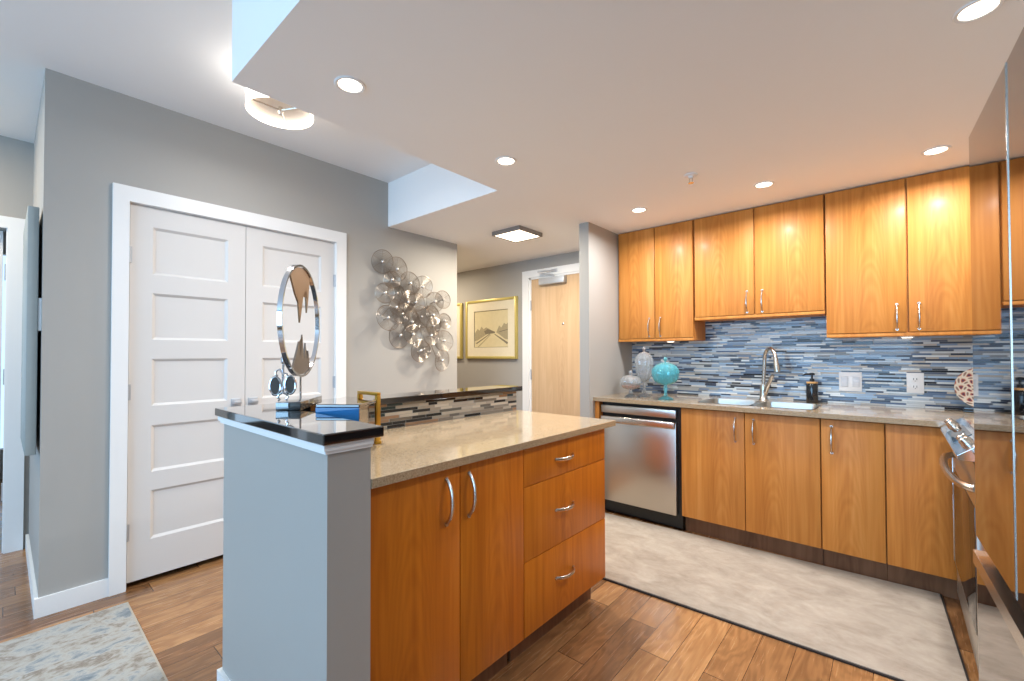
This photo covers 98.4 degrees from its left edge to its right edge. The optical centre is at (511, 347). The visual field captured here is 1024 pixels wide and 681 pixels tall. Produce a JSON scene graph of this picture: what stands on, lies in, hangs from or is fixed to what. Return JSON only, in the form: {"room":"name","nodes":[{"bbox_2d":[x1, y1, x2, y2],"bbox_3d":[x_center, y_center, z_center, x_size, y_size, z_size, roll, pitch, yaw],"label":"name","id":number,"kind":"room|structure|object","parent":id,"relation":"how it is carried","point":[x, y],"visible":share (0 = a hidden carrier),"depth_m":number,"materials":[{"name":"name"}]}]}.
{"room":"kitchen","nodes":[
{"label":"kitchen","id":0,"kind":"room"},
{"bbox_2d":[0,231,5,478],"bbox_3d":[-5.122,-0.019,2.817,2.570,2.668,2.750,-1,-1,41],"label":"wall","id":1,"kind":"structure","parent":0,"point":[4,232],"depth_m":4.51,"materials":[{"name":"beige paint"}]},
{"bbox_2d":[0,135,33,547],"bbox_3d":[-4.401,-0.040,1.595,0.120,2.668,3.845,-1,-1,41],"label":"wall","id":2,"kind":"structure","parent":0,"point":[16,156],"depth_m":2.88,"materials":[{"name":"beige paint"}]},
{"bbox_2d":[0,231,5,500],"bbox_3d":[-3.598,0.270,3.094,0.845,2.050,0.050,-1,-1,41],"label":"door","id":3,"kind":"structure","parent":2,"relation":"in","point":[1,232],"depth_m":2.87,"materials":[{"name":"white paint"}]},
{"bbox_2d":[0,215,25,553],"bbox_3d":[-3.552,0.231,2.555,0.140,2.150,0.985,-1,-1,41],"label":"trim","id":4,"kind":"structure","parent":2,"relation":"attached to","point":[13,454],"depth_m":2.84,"materials":[{"name":"white paint"}]},
{"bbox_2d":[29,80,43,586],"bbox_3d":[-2.736,-0.029,2.616,1.060,2.668,0.120,-1,-1,41],"label":"wall","id":5,"kind":"structure","parent":0,"point":[38,142],"depth_m":2.39,"materials":[{"name":"beige paint"}]},
{"bbox_2d":[20,206,41,455],"bbox_3d":[-2.584,-0.079,2.372,0.690,1.210,0.050,-1,-1,41],"label":"wall panel","id":6,"kind":"object","parent":5,"relation":"attached to","point":[31,304],"visible":1,"depth_m":2.15,"materials":[{"name":"white plastic"}]},
{"bbox_2d":[25,534,108,618],"bbox_3d":[-2.638,1.258,2.592,1.180,0.092,0.266,-1,-1,41],"label":"baseboard","id":7,"kind":"structure","parent":5,"relation":"attached to","point":[46,605],"depth_m":2.21,"materials":[{"name":"white paint"}]},
{"bbox_2d":[0,0,431,182],"bbox_3d":[-2.774,-1.431,1.406,8.000,0.100,5.664,-1,-1,41],"label":"ceiling","id":8,"kind":"structure","parent":0,"point":[174,55],"depth_m":2.14,"materials":[{"name":"paint"}]},
{"bbox_2d":[245,87,312,128],"bbox_3d":[-1.192,-1.286,2.275,0.310,0.173,0.310,-1,-1,41],"label":"drum light","id":9,"kind":"object","parent":8,"relation":"attached to","point":[268,110],"visible":0.53,"depth_m":2.31,"materials":[{"name":"white fabric"}]},
{"bbox_2d":[248,97,311,121],"bbox_3d":[-1.192,-1.240,2.274,0.300,0.004,0.300,-1,-1,41],"label":"diffuser","id":10,"kind":"object","parent":9,"relation":"attached to","point":[266,108],"depth_m":2.31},
{"bbox_2d":[37,68,456,597],"bbox_3d":[-1.448,-0.024,3.202,0.120,2.668,2.694,-1,-1,41],"label":"wall","id":11,"kind":"structure","parent":0,"point":[95,137],"depth_m":2.33,"materials":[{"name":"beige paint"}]},
{"bbox_2d":[126,204,245,582],"bbox_3d":[-1.893,0.244,2.596,0.071,2.052,0.580,-1,-1,41],"label":"door","id":12,"kind":"structure","parent":11,"relation":"in","point":[186,360],"depth_m":2.56,"materials":[{"name":"white paint"}]},
{"bbox_2d":[108,182,346,596],"bbox_3d":[-1.727,0.220,2.860,0.140,2.172,1.315,-1,-1,41],"label":"trim","id":13,"kind":"structure","parent":11,"relation":"attached to","point":[123,196],"depth_m":2.36,"materials":[{"name":"white paint"}]},
{"bbox_2d":[245,226,335,405],"bbox_3d":[-1.504,0.250,3.046,0.071,2.052,0.604,-1,-1,41],"label":"door","id":14,"kind":"structure","parent":11,"relation":"in","point":[269,254],"depth_m":3.01,"materials":[{"name":"white paint"}]},
{"bbox_2d":[371,249,452,370],"bbox_3d":[-0.814,-0.286,3.744,0.119,0.990,0.799,-1,-1,41],"label":"wall sculpture","id":15,"kind":"object","parent":11,"relation":"attached to","point":[400,303],"visible":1,"depth_m":3.73,"materials":[{"name":"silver metal"}]},
{"bbox_2d":[222,410,510,680],"bbox_3d":[-0.266,0.773,1.968,0.802,1.030,1.548,-1,-1,41],"label":"wall","id":16,"kind":"structure","parent":0,"point":[297,520],"depth_m":1.25,"materials":[{"name":"beige paint"}]},
{"bbox_2d":[217,667,229,680],"bbox_3d":[-0.275,1.242,1.961,0.816,0.092,1.562,-1,-1,41],"label":"baseboard","id":17,"kind":"structure","parent":16,"relation":"attached to","point":[221,676],"depth_m":1.62,"materials":[{"name":"white paint"}]},
{"bbox_2d":[218,417,373,454],"bbox_3d":[-0.739,0.264,1.432,0.834,0.025,0.140,-1,-1,41],"label":"trim","id":18,"kind":"structure","parent":16,"relation":"attached to","point":[342,447],"depth_m":1.20,"materials":[{"name":"white paint"}]},
{"bbox_2d":[215,385,521,445],"bbox_3d":[-0.266,0.243,1.976,0.853,0.029,1.598,-1,-1,41],"label":"bar","id":19,"kind":"object","parent":16,"relation":"on","point":[324,430],"visible":0.94,"depth_m":1.40,"materials":[{"name":"black stone"}]},
{"bbox_2d":[276,264,321,410],"bbox_3d":[-0.810,-0.045,1.695,0.084,0.540,0.428,0,-1,-8],"label":"ring sculpture","id":20,"kind":"object","parent":19,"relation":"on","point":[300,277],"visible":1,"depth_m":1.66,"materials":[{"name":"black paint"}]},
{"bbox_2d":[269,357,296,401],"bbox_3d":[-0.819,0.112,1.579,0.090,0.161,0.017,0,-1,-25],"label":"figurine","id":21,"kind":"object","parent":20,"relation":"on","point":[289,385],"visible":0.96,"depth_m":1.57,"materials":[{"name":"silver metal"}]},
{"bbox_2d":[316,396,375,422],"bbox_3d":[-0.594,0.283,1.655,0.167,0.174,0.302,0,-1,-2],"label":"box","id":22,"kind":"object","parent":19,"relation":"on","point":[350,408],"visible":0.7,"depth_m":1.51,"materials":[{"name":"blue"}]},
{"bbox_2d":[311,391,515,428],"bbox_3d":[-0.442,0.321,2.208,0.006,0.116,1.425,-1,-1,41],"label":"tile backsplash","id":23,"kind":"structure","parent":16,"relation":"attached to","point":[418,412],"depth_m":2.29,"materials":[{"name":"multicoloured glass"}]},
{"bbox_2d":[0,479,978,680],"bbox_3d":[-2.133,1.326,2.096,8.000,0.060,7.600,-1,-1,41],"label":"floor","id":24,"kind":"structure","parent":0,"point":[621,633],"depth_m":1.96,"materials":[{"name":"brown wood"}]},
{"bbox_2d":[0,602,167,680],"bbox_3d":[-2.464,1.273,0.981,0.864,0.011,2.580,-1,-1,41],"label":"area rug","id":25,"kind":"object","parent":24,"relation":"on","point":[110,644],"visible":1,"depth_m":1.85,"materials":[{"name":"fabric"}]},
{"bbox_2d":[370,450,523,680],"bbox_3d":[-0.413,0.842,1.699,0.694,0.885,0.696,-1,-1,41],"label":"base cabinet","id":26,"kind":"object","parent":24,"relation":"on","point":[447,560],"visible":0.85,"depth_m":1.46,"materials":[{"name":"orange wood"}]},
{"bbox_2d":[371,410,615,488],"bbox_3d":[-0.183,0.388,1.978,0.684,0.028,1.413,-1,-1,41],"label":"countertop","id":27,"kind":"structure","parent":26,"relation":"on","point":[404,453],"depth_m":1.80,"materials":[{"name":"beige stone"}]},
{"bbox_2d":[357,391,380,443],"bbox_3d":[-0.564,0.273,1.742,0.140,0.198,0.025,-1,-1,41],"label":"stand","id":28,"kind":"object","parent":27,"relation":"on","point":[359,393],"visible":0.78,"depth_m":1.70,"materials":[{"name":"gold metal"}]},
{"bbox_2d":[508,429,604,661],"bbox_3d":[0.027,0.849,2.209,0.692,0.885,0.651,-1,-1,41],"label":"base cabinet","id":29,"kind":"object","parent":24,"relation":"on","point":[564,479],"visible":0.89,"depth_m":1.96,"materials":[{"name":"orange wood"}]},
{"bbox_2d":[595,401,602,418],"bbox_3d":[0.900,0.871,3.775,0.036,0.884,0.671,-1,-1,41],"label":"end panel","id":30,"kind":"object","parent":24,"relation":"on","point":[598,413],"visible":0.07,"depth_m":3.53,"materials":[{"name":"brown wood"}]},
{"bbox_2d":[601,402,685,528],"bbox_3d":[1.151,0.867,3.543,0.630,0.860,0.674,-1,-1,41],"label":"dishwasher","id":31,"kind":"object","parent":24,"relation":"on","point":[643,458],"visible":0.82,"depth_m":3.28,"materials":[{"name":"silver metal"}]},
{"bbox_2d":[681,408,823,564],"bbox_3d":[1.697,0.858,3.070,0.808,0.884,0.693,-1,-1,41],"label":"base cabinet","id":32,"kind":"object","parent":24,"relation":"on","point":[754,480],"visible":0.97,"depth_m":2.80,"materials":[{"name":"brown wood"}]},
{"bbox_2d":[593,391,973,426],"bbox_3d":[1.908,0.396,2.884,2.739,0.028,0.697,-1,-1,41],"label":"countertop","id":33,"kind":"structure","parent":32,"relation":"on","point":[931,417],"depth_m":2.70,"materials":[{"name":"beige stone"}]},
{"bbox_2d":[620,370,640,397],"bbox_3d":[0.944,0.285,3.512,0.164,0.219,0.160,-1,-1,41],"label":"lidded dish","id":34,"kind":"object","parent":33,"relation":"on","point":[630,382],"visible":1,"depth_m":3.47,"materials":[{"name":"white glass"}]},
{"bbox_2d":[621,383,640,389],"bbox_3d":[0.944,0.308,3.512,0.157,0.053,0.153,-1,-1,41],"label":"bowl","id":35,"kind":"object","parent":34,"relation":"on","point":[630,386],"depth_m":3.46,"materials":[{"name":"clear glass"}]},
{"bbox_2d":[635,347,652,396],"bbox_3d":[1.068,0.193,3.571,0.146,0.404,0.143,-1,-1,41],"label":"lidded dish","id":36,"kind":"object","parent":33,"relation":"on","point":[643,360],"visible":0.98,"depth_m":3.53,"materials":[{"name":"clear glass"}]},
{"bbox_2d":[635,365,652,381],"bbox_3d":[1.068,0.209,3.571,0.138,0.133,0.134,-1,-1,41],"label":"bowl","id":37,"kind":"object","parent":36,"relation":"on","point":[644,372],"depth_m":3.52,"materials":[{"name":"clear glass"}]},
{"bbox_2d":[652,357,678,399],"bbox_3d":[1.155,0.229,3.324,0.199,0.324,0.194,-1,-1,41],"label":"lidded dish","id":38,"kind":"object","parent":33,"relation":"on","point":[665,373],"visible":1,"depth_m":3.26,"materials":[{"name":"teal glass"}]},
{"bbox_2d":[652,375,678,384],"bbox_3d":[1.155,0.242,3.323,0.192,0.078,0.188,-1,-1,41],"label":"bowl","id":39,"kind":"object","parent":38,"relation":"on","point":[660,379],"depth_m":3.26,"materials":[{"name":"teal glass"}]},
{"bbox_2d":[698,398,820,409],"bbox_3d":[1.690,0.482,3.042,0.700,0.196,0.400,-1,-1,41],"label":"sink","id":40,"kind":"object","parent":33,"relation":"in","point":[805,406],"visible":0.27,"depth_m":3.13,"materials":[{"name":"silver metal"}]},
{"bbox_2d":[698,398,761,405],"bbox_3d":[1.557,0.484,3.157,0.349,0.196,0.400,-1,-1,41],"label":"basin","id":41,"kind":"object","parent":40,"relation":"in","point":[712,400],"depth_m":3.29,"materials":[{"name":"silver metal"}]},
{"bbox_2d":[753,401,820,409],"bbox_3d":[1.823,0.470,2.927,0.349,0.176,0.400,-1,-1,41],"label":"basin","id":42,"kind":"object","parent":40,"relation":"in","point":[805,406],"depth_m":3.06,"materials":[{"name":"silver metal"}]},
{"bbox_2d":[758,347,779,400],"bbox_3d":[1.851,0.191,3.181,0.070,0.392,0.226,0,-1,3],"label":"faucet","id":43,"kind":"object","parent":33,"relation":"on","point":[764,389],"visible":1,"depth_m":3.22,"materials":[{"name":"silver metal"}]},
{"bbox_2d":[803,373,817,403],"bbox_3d":[2.071,0.280,3.063,0.086,0.210,0.073,-1,-1,41],"label":"soap dispenser","id":44,"kind":"object","parent":33,"relation":"on","point":[811,386],"visible":1,"depth_m":3.03,"materials":[{"name":"black glass"}]},
{"bbox_2d":[806,383,817,403],"bbox_3d":[2.078,0.314,3.058,0.070,0.142,0.070,-1,-1,41],"label":"bottle","id":45,"kind":"object","parent":44,"relation":"on","point":[811,388],"depth_m":3.03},
{"bbox_2d":[954,368,973,412],"bbox_3d":[2.722,0.245,2.550,0.240,0.261,0.113,-1,-1,41],"label":"decorative plate","id":46,"kind":"object","parent":33,"relation":"on","point":[963,386],"visible":0.33,"depth_m":2.60,"materials":[{"name":"ceramic"}]},
{"bbox_2d":[603,513,969,680],"bbox_3d":[1.130,1.287,2.564,2.060,0.011,0.936,-1,-1,38],"label":"runner rug","id":47,"kind":"object","parent":24,"relation":"on","point":[894,631],"visible":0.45,"depth_m":2.25,"materials":[{"name":"beige fabric"}]},
{"bbox_2d":[821,418,886,580],"bbox_3d":[2.112,0.851,2.711,0.286,0.884,0.693,-1,-1,41],"label":"base cabinet","id":48,"kind":"object","parent":24,"relation":"on","point":[853,455],"visible":0.99,"depth_m":2.48,"materials":[{"name":"brown wood"}]},
{"bbox_2d":[885,423,958,599],"bbox_3d":[2.339,0.848,2.538,0.280,0.884,0.657,-1,-1,41],"label":"base cabinet","id":49,"kind":"object","parent":24,"relation":"on","point":[919,500],"visible":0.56,"depth_m":2.30,"materials":[{"name":"brown wood"}]},
{"bbox_2d":[939,418,987,671],"bbox_3d":[2.169,0.805,1.681,0.771,0.946,0.827,-1,-1,41],"label":"range","id":50,"kind":"object","parent":24,"relation":"on","point":[959,433],"visible":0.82,"depth_m":1.79,"materials":[{"name":"silver metal"}]},
{"bbox_2d":[969,27,1023,680],"bbox_3d":[1.148,0.373,0.579,0.666,1.780,0.700,-1,-1,38],"label":"refrigerator","id":51,"kind":"object","parent":24,"relation":"on","point":[996,140],"visible":1,"depth_m":0.85,"materials":[{"name":"silver metal"}]},
{"bbox_2d":[457,251,578,410],"bbox_3d":[-0.295,0.188,5.389,3.693,2.305,0.120,-1,-1,41],"label":"wall","id":52,"kind":"structure","parent":0,"point":[500,281],"depth_m":5.21,"materials":[{"name":"beige paint"}]},
{"bbox_2d":[457,303,462,358],"bbox_3d":[-0.948,-0.206,5.858,0.842,0.705,0.031,-1,-1,41],"label":"framed print","id":53,"kind":"object","parent":52,"relation":"attached to","point":[459,305],"visible":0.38,"depth_m":5.59,"materials":[{"name":"gold metal"}]},
{"bbox_2d":[465,296,517,358],"bbox_3d":[-0.257,-0.222,5.260,0.838,0.711,0.031,-1,-1,41],"label":"framed print","id":54,"kind":"object","parent":52,"relation":"attached to","point":[491,325],"visible":1,"depth_m":5.24,"materials":[{"name":"beige paper"}]},
{"bbox_2d":[522,263,578,411],"bbox_3d":[0.565,0.237,4.603,1.100,2.178,0.100,-1,-1,41],"label":"trim","id":55,"kind":"structure","parent":52,"relation":"attached to","point":[527,276],"depth_m":4.88,"materials":[{"name":"white paint"}]},
{"bbox_2d":[530,268,579,416],"bbox_3d":[0.513,0.242,4.552,0.886,2.143,0.189,-1,-1,41],"label":"door","id":56,"kind":"structure","parent":52,"relation":"in","point":[554,305],"depth_m":4.66,"materials":[{"name":"brown wood"}]},
{"bbox_2d":[618,220,704,341],"bbox_3d":[1.241,-0.522,3.725,0.643,0.942,0.313,-1,-1,41],"label":"upper cabinet","id":57,"kind":"object","parent":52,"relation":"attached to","point":[657,264],"visible":1,"depth_m":3.60,"materials":[{"name":"brown wood"}]},
{"bbox_2d":[579,222,631,417],"bbox_3d":[0.874,0.161,3.853,0.087,2.305,0.911,-1,-1,41],"label":"wall","id":58,"kind":"structure","parent":0,"point":[604,360],"depth_m":3.61,"materials":[{"name":"beige paint"}]},
{"bbox_2d":[232,0,1023,272],"bbox_3d":[-0.776,-1.220,3.709,8.000,0.463,3.435,-1,-1,41],"label":"ceiling","id":59,"kind":"structure","parent":0,"point":[603,109],"depth_m":1.77,"materials":[{"name":"paint"}]},
{"bbox_2d":[334,75,365,93],"bbox_3d":[-0.628,-1.017,1.714,0.116,0.005,0.116,-1,-1,41],"label":"recessed light","id":60,"kind":"object","parent":59,"relation":"in","point":[347,84],"visible":1,"depth_m":1.71,"materials":[{"name":"white plastic"}]},
{"bbox_2d":[495,156,516,165],"bbox_3d":[-0.033,-1.008,2.391,0.116,0.005,0.116,-1,-1,41],"label":"recessed light","id":61,"kind":"object","parent":59,"relation":"in","point":[503,160],"visible":1,"depth_m":2.39,"materials":[{"name":"white plastic"}]},
{"bbox_2d":[492,225,542,242],"bbox_3d":[0.045,-0.973,3.797,0.310,0.034,0.310,-1,-1,41],"label":"recessed light","id":62,"kind":"object","parent":59,"relation":"in","point":[519,233],"visible":1,"depth_m":3.75,"materials":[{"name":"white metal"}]},
{"bbox_2d":[497,230,538,241],"bbox_3d":[0.045,-0.969,3.797,0.274,0.022,0.274,-1,-1,41],"label":"diffuser","id":63,"kind":"object","parent":62,"relation":"attached to","point":[510,235],"depth_m":3.77,"materials":[{"name":"white glass"}]},
{"bbox_2d":[631,207,646,212],"bbox_3d":[0.924,-0.999,3.212,0.116,0.005,0.116,-1,-1,41],"label":"recessed light","id":64,"kind":"object","parent":59,"relation":"in","point":[639,209],"visible":1,"depth_m":3.21,"materials":[{"name":"white plastic"}]},
{"bbox_2d":[684,172,697,183],"bbox_3d":[1.048,-0.987,2.586,0.076,0.048,0.076,-1,-1,41],"label":"sprinkler","id":65,"kind":"object","parent":59,"relation":"attached to","point":[691,175],"visible":1,"depth_m":2.58,"materials":[{"name":"white metal"}]},
{"bbox_2d":[753,181,774,187],"bbox_3d":[1.560,-1.008,2.734,0.116,0.005,0.116,-1,-1,41],"label":"recessed light","id":66,"kind":"object","parent":59,"relation":"in","point":[764,184],"visible":1,"depth_m":2.73,"materials":[{"name":"white plastic"}]},
{"bbox_2d":[921,145,951,155],"bbox_3d":[2.191,-1.016,2.282,0.116,0.005,0.116,-1,-1,41],"label":"recessed light","id":67,"kind":"object","parent":59,"relation":"in","point":[939,149],"visible":1,"depth_m":2.27,"materials":[{"name":"white plastic"}]},
{"bbox_2d":[951,0,1005,23],"bbox_3d":[1.419,-1.028,1.344,0.116,0.005,0.116,-1,-1,41],"label":"recessed light","id":68,"kind":"object","parent":59,"relation":"in","point":[974,10],"visible":1,"depth_m":1.35,"materials":[{"name":"white plastic"}]},
{"bbox_3d":[2.236,0.147,3.174,2.860,2.305,0.154,-1,-1,41],"label":"wall","id":69,"kind":"structure","parent":0,"visible":0},
{"bbox_2d":[694,194,825,321],"bbox_3d":[1.801,-0.608,3.241,0.831,0.789,0.313,-1,-1,41],"label":"upper cabinet","id":70,"kind":"object","parent":69,"relation":"attached to","point":[768,261],"visible":0.99,"depth_m":3.11,"materials":[{"name":"brown wood"}]},
{"bbox_2d":[632,316,972,409],"bbox_3d":[2.138,0.083,3.154,2.740,0.606,0.006,-1,-1,41],"label":"tile backsplash","id":71,"kind":"structure","parent":69,"relation":"attached to","point":[729,362],"depth_m":3.17,"materials":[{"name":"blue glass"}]},
{"bbox_2d":[839,372,861,391],"bbox_3d":[2.299,0.232,3.001,0.124,0.130,0.010,-1,-1,41],"label":"light switch","id":72,"kind":"object","parent":71,"relation":"attached to","point":[848,381],"visible":1,"depth_m":3.00,"materials":[{"name":"white plastic"}]},
{"bbox_2d":[906,373,923,393],"bbox_3d":[2.546,0.224,2.788,0.082,0.128,0.008,-1,-1,41],"label":"wall outlet","id":73,"kind":"object","parent":71,"relation":"attached to","point":[915,381],"visible":1,"depth_m":2.79,"materials":[{"name":"white plastic"}]},
{"bbox_2d":[911,377,918,381],"bbox_3d":[2.544,0.201,2.787,0.036,0.032,0.002,-1,-1,41],"label":"socket","id":74,"kind":"object","parent":73,"relation":"attached to","point":[913,379],"depth_m":2.79,"materials":[{"name":"white plastic"}]},
{"bbox_2d":[911,384,918,389],"bbox_3d":[2.544,0.248,2.786,0.036,0.032,0.002,-1,-1,41],"label":"socket","id":75,"kind":"object","parent":73,"relation":"attached to","point":[913,386],"depth_m":2.79,"materials":[{"name":"white plastic"}]},
{"bbox_2d":[825,166,971,337],"bbox_3d":[2.419,-0.540,2.705,0.795,0.944,0.313,-1,-1,41],"label":"upper cabinet","id":76,"kind":"object","parent":69,"relation":"attached to","point":[898,252],"visible":0.92,"depth_m":2.63,"materials":[{"name":"brown wood"}]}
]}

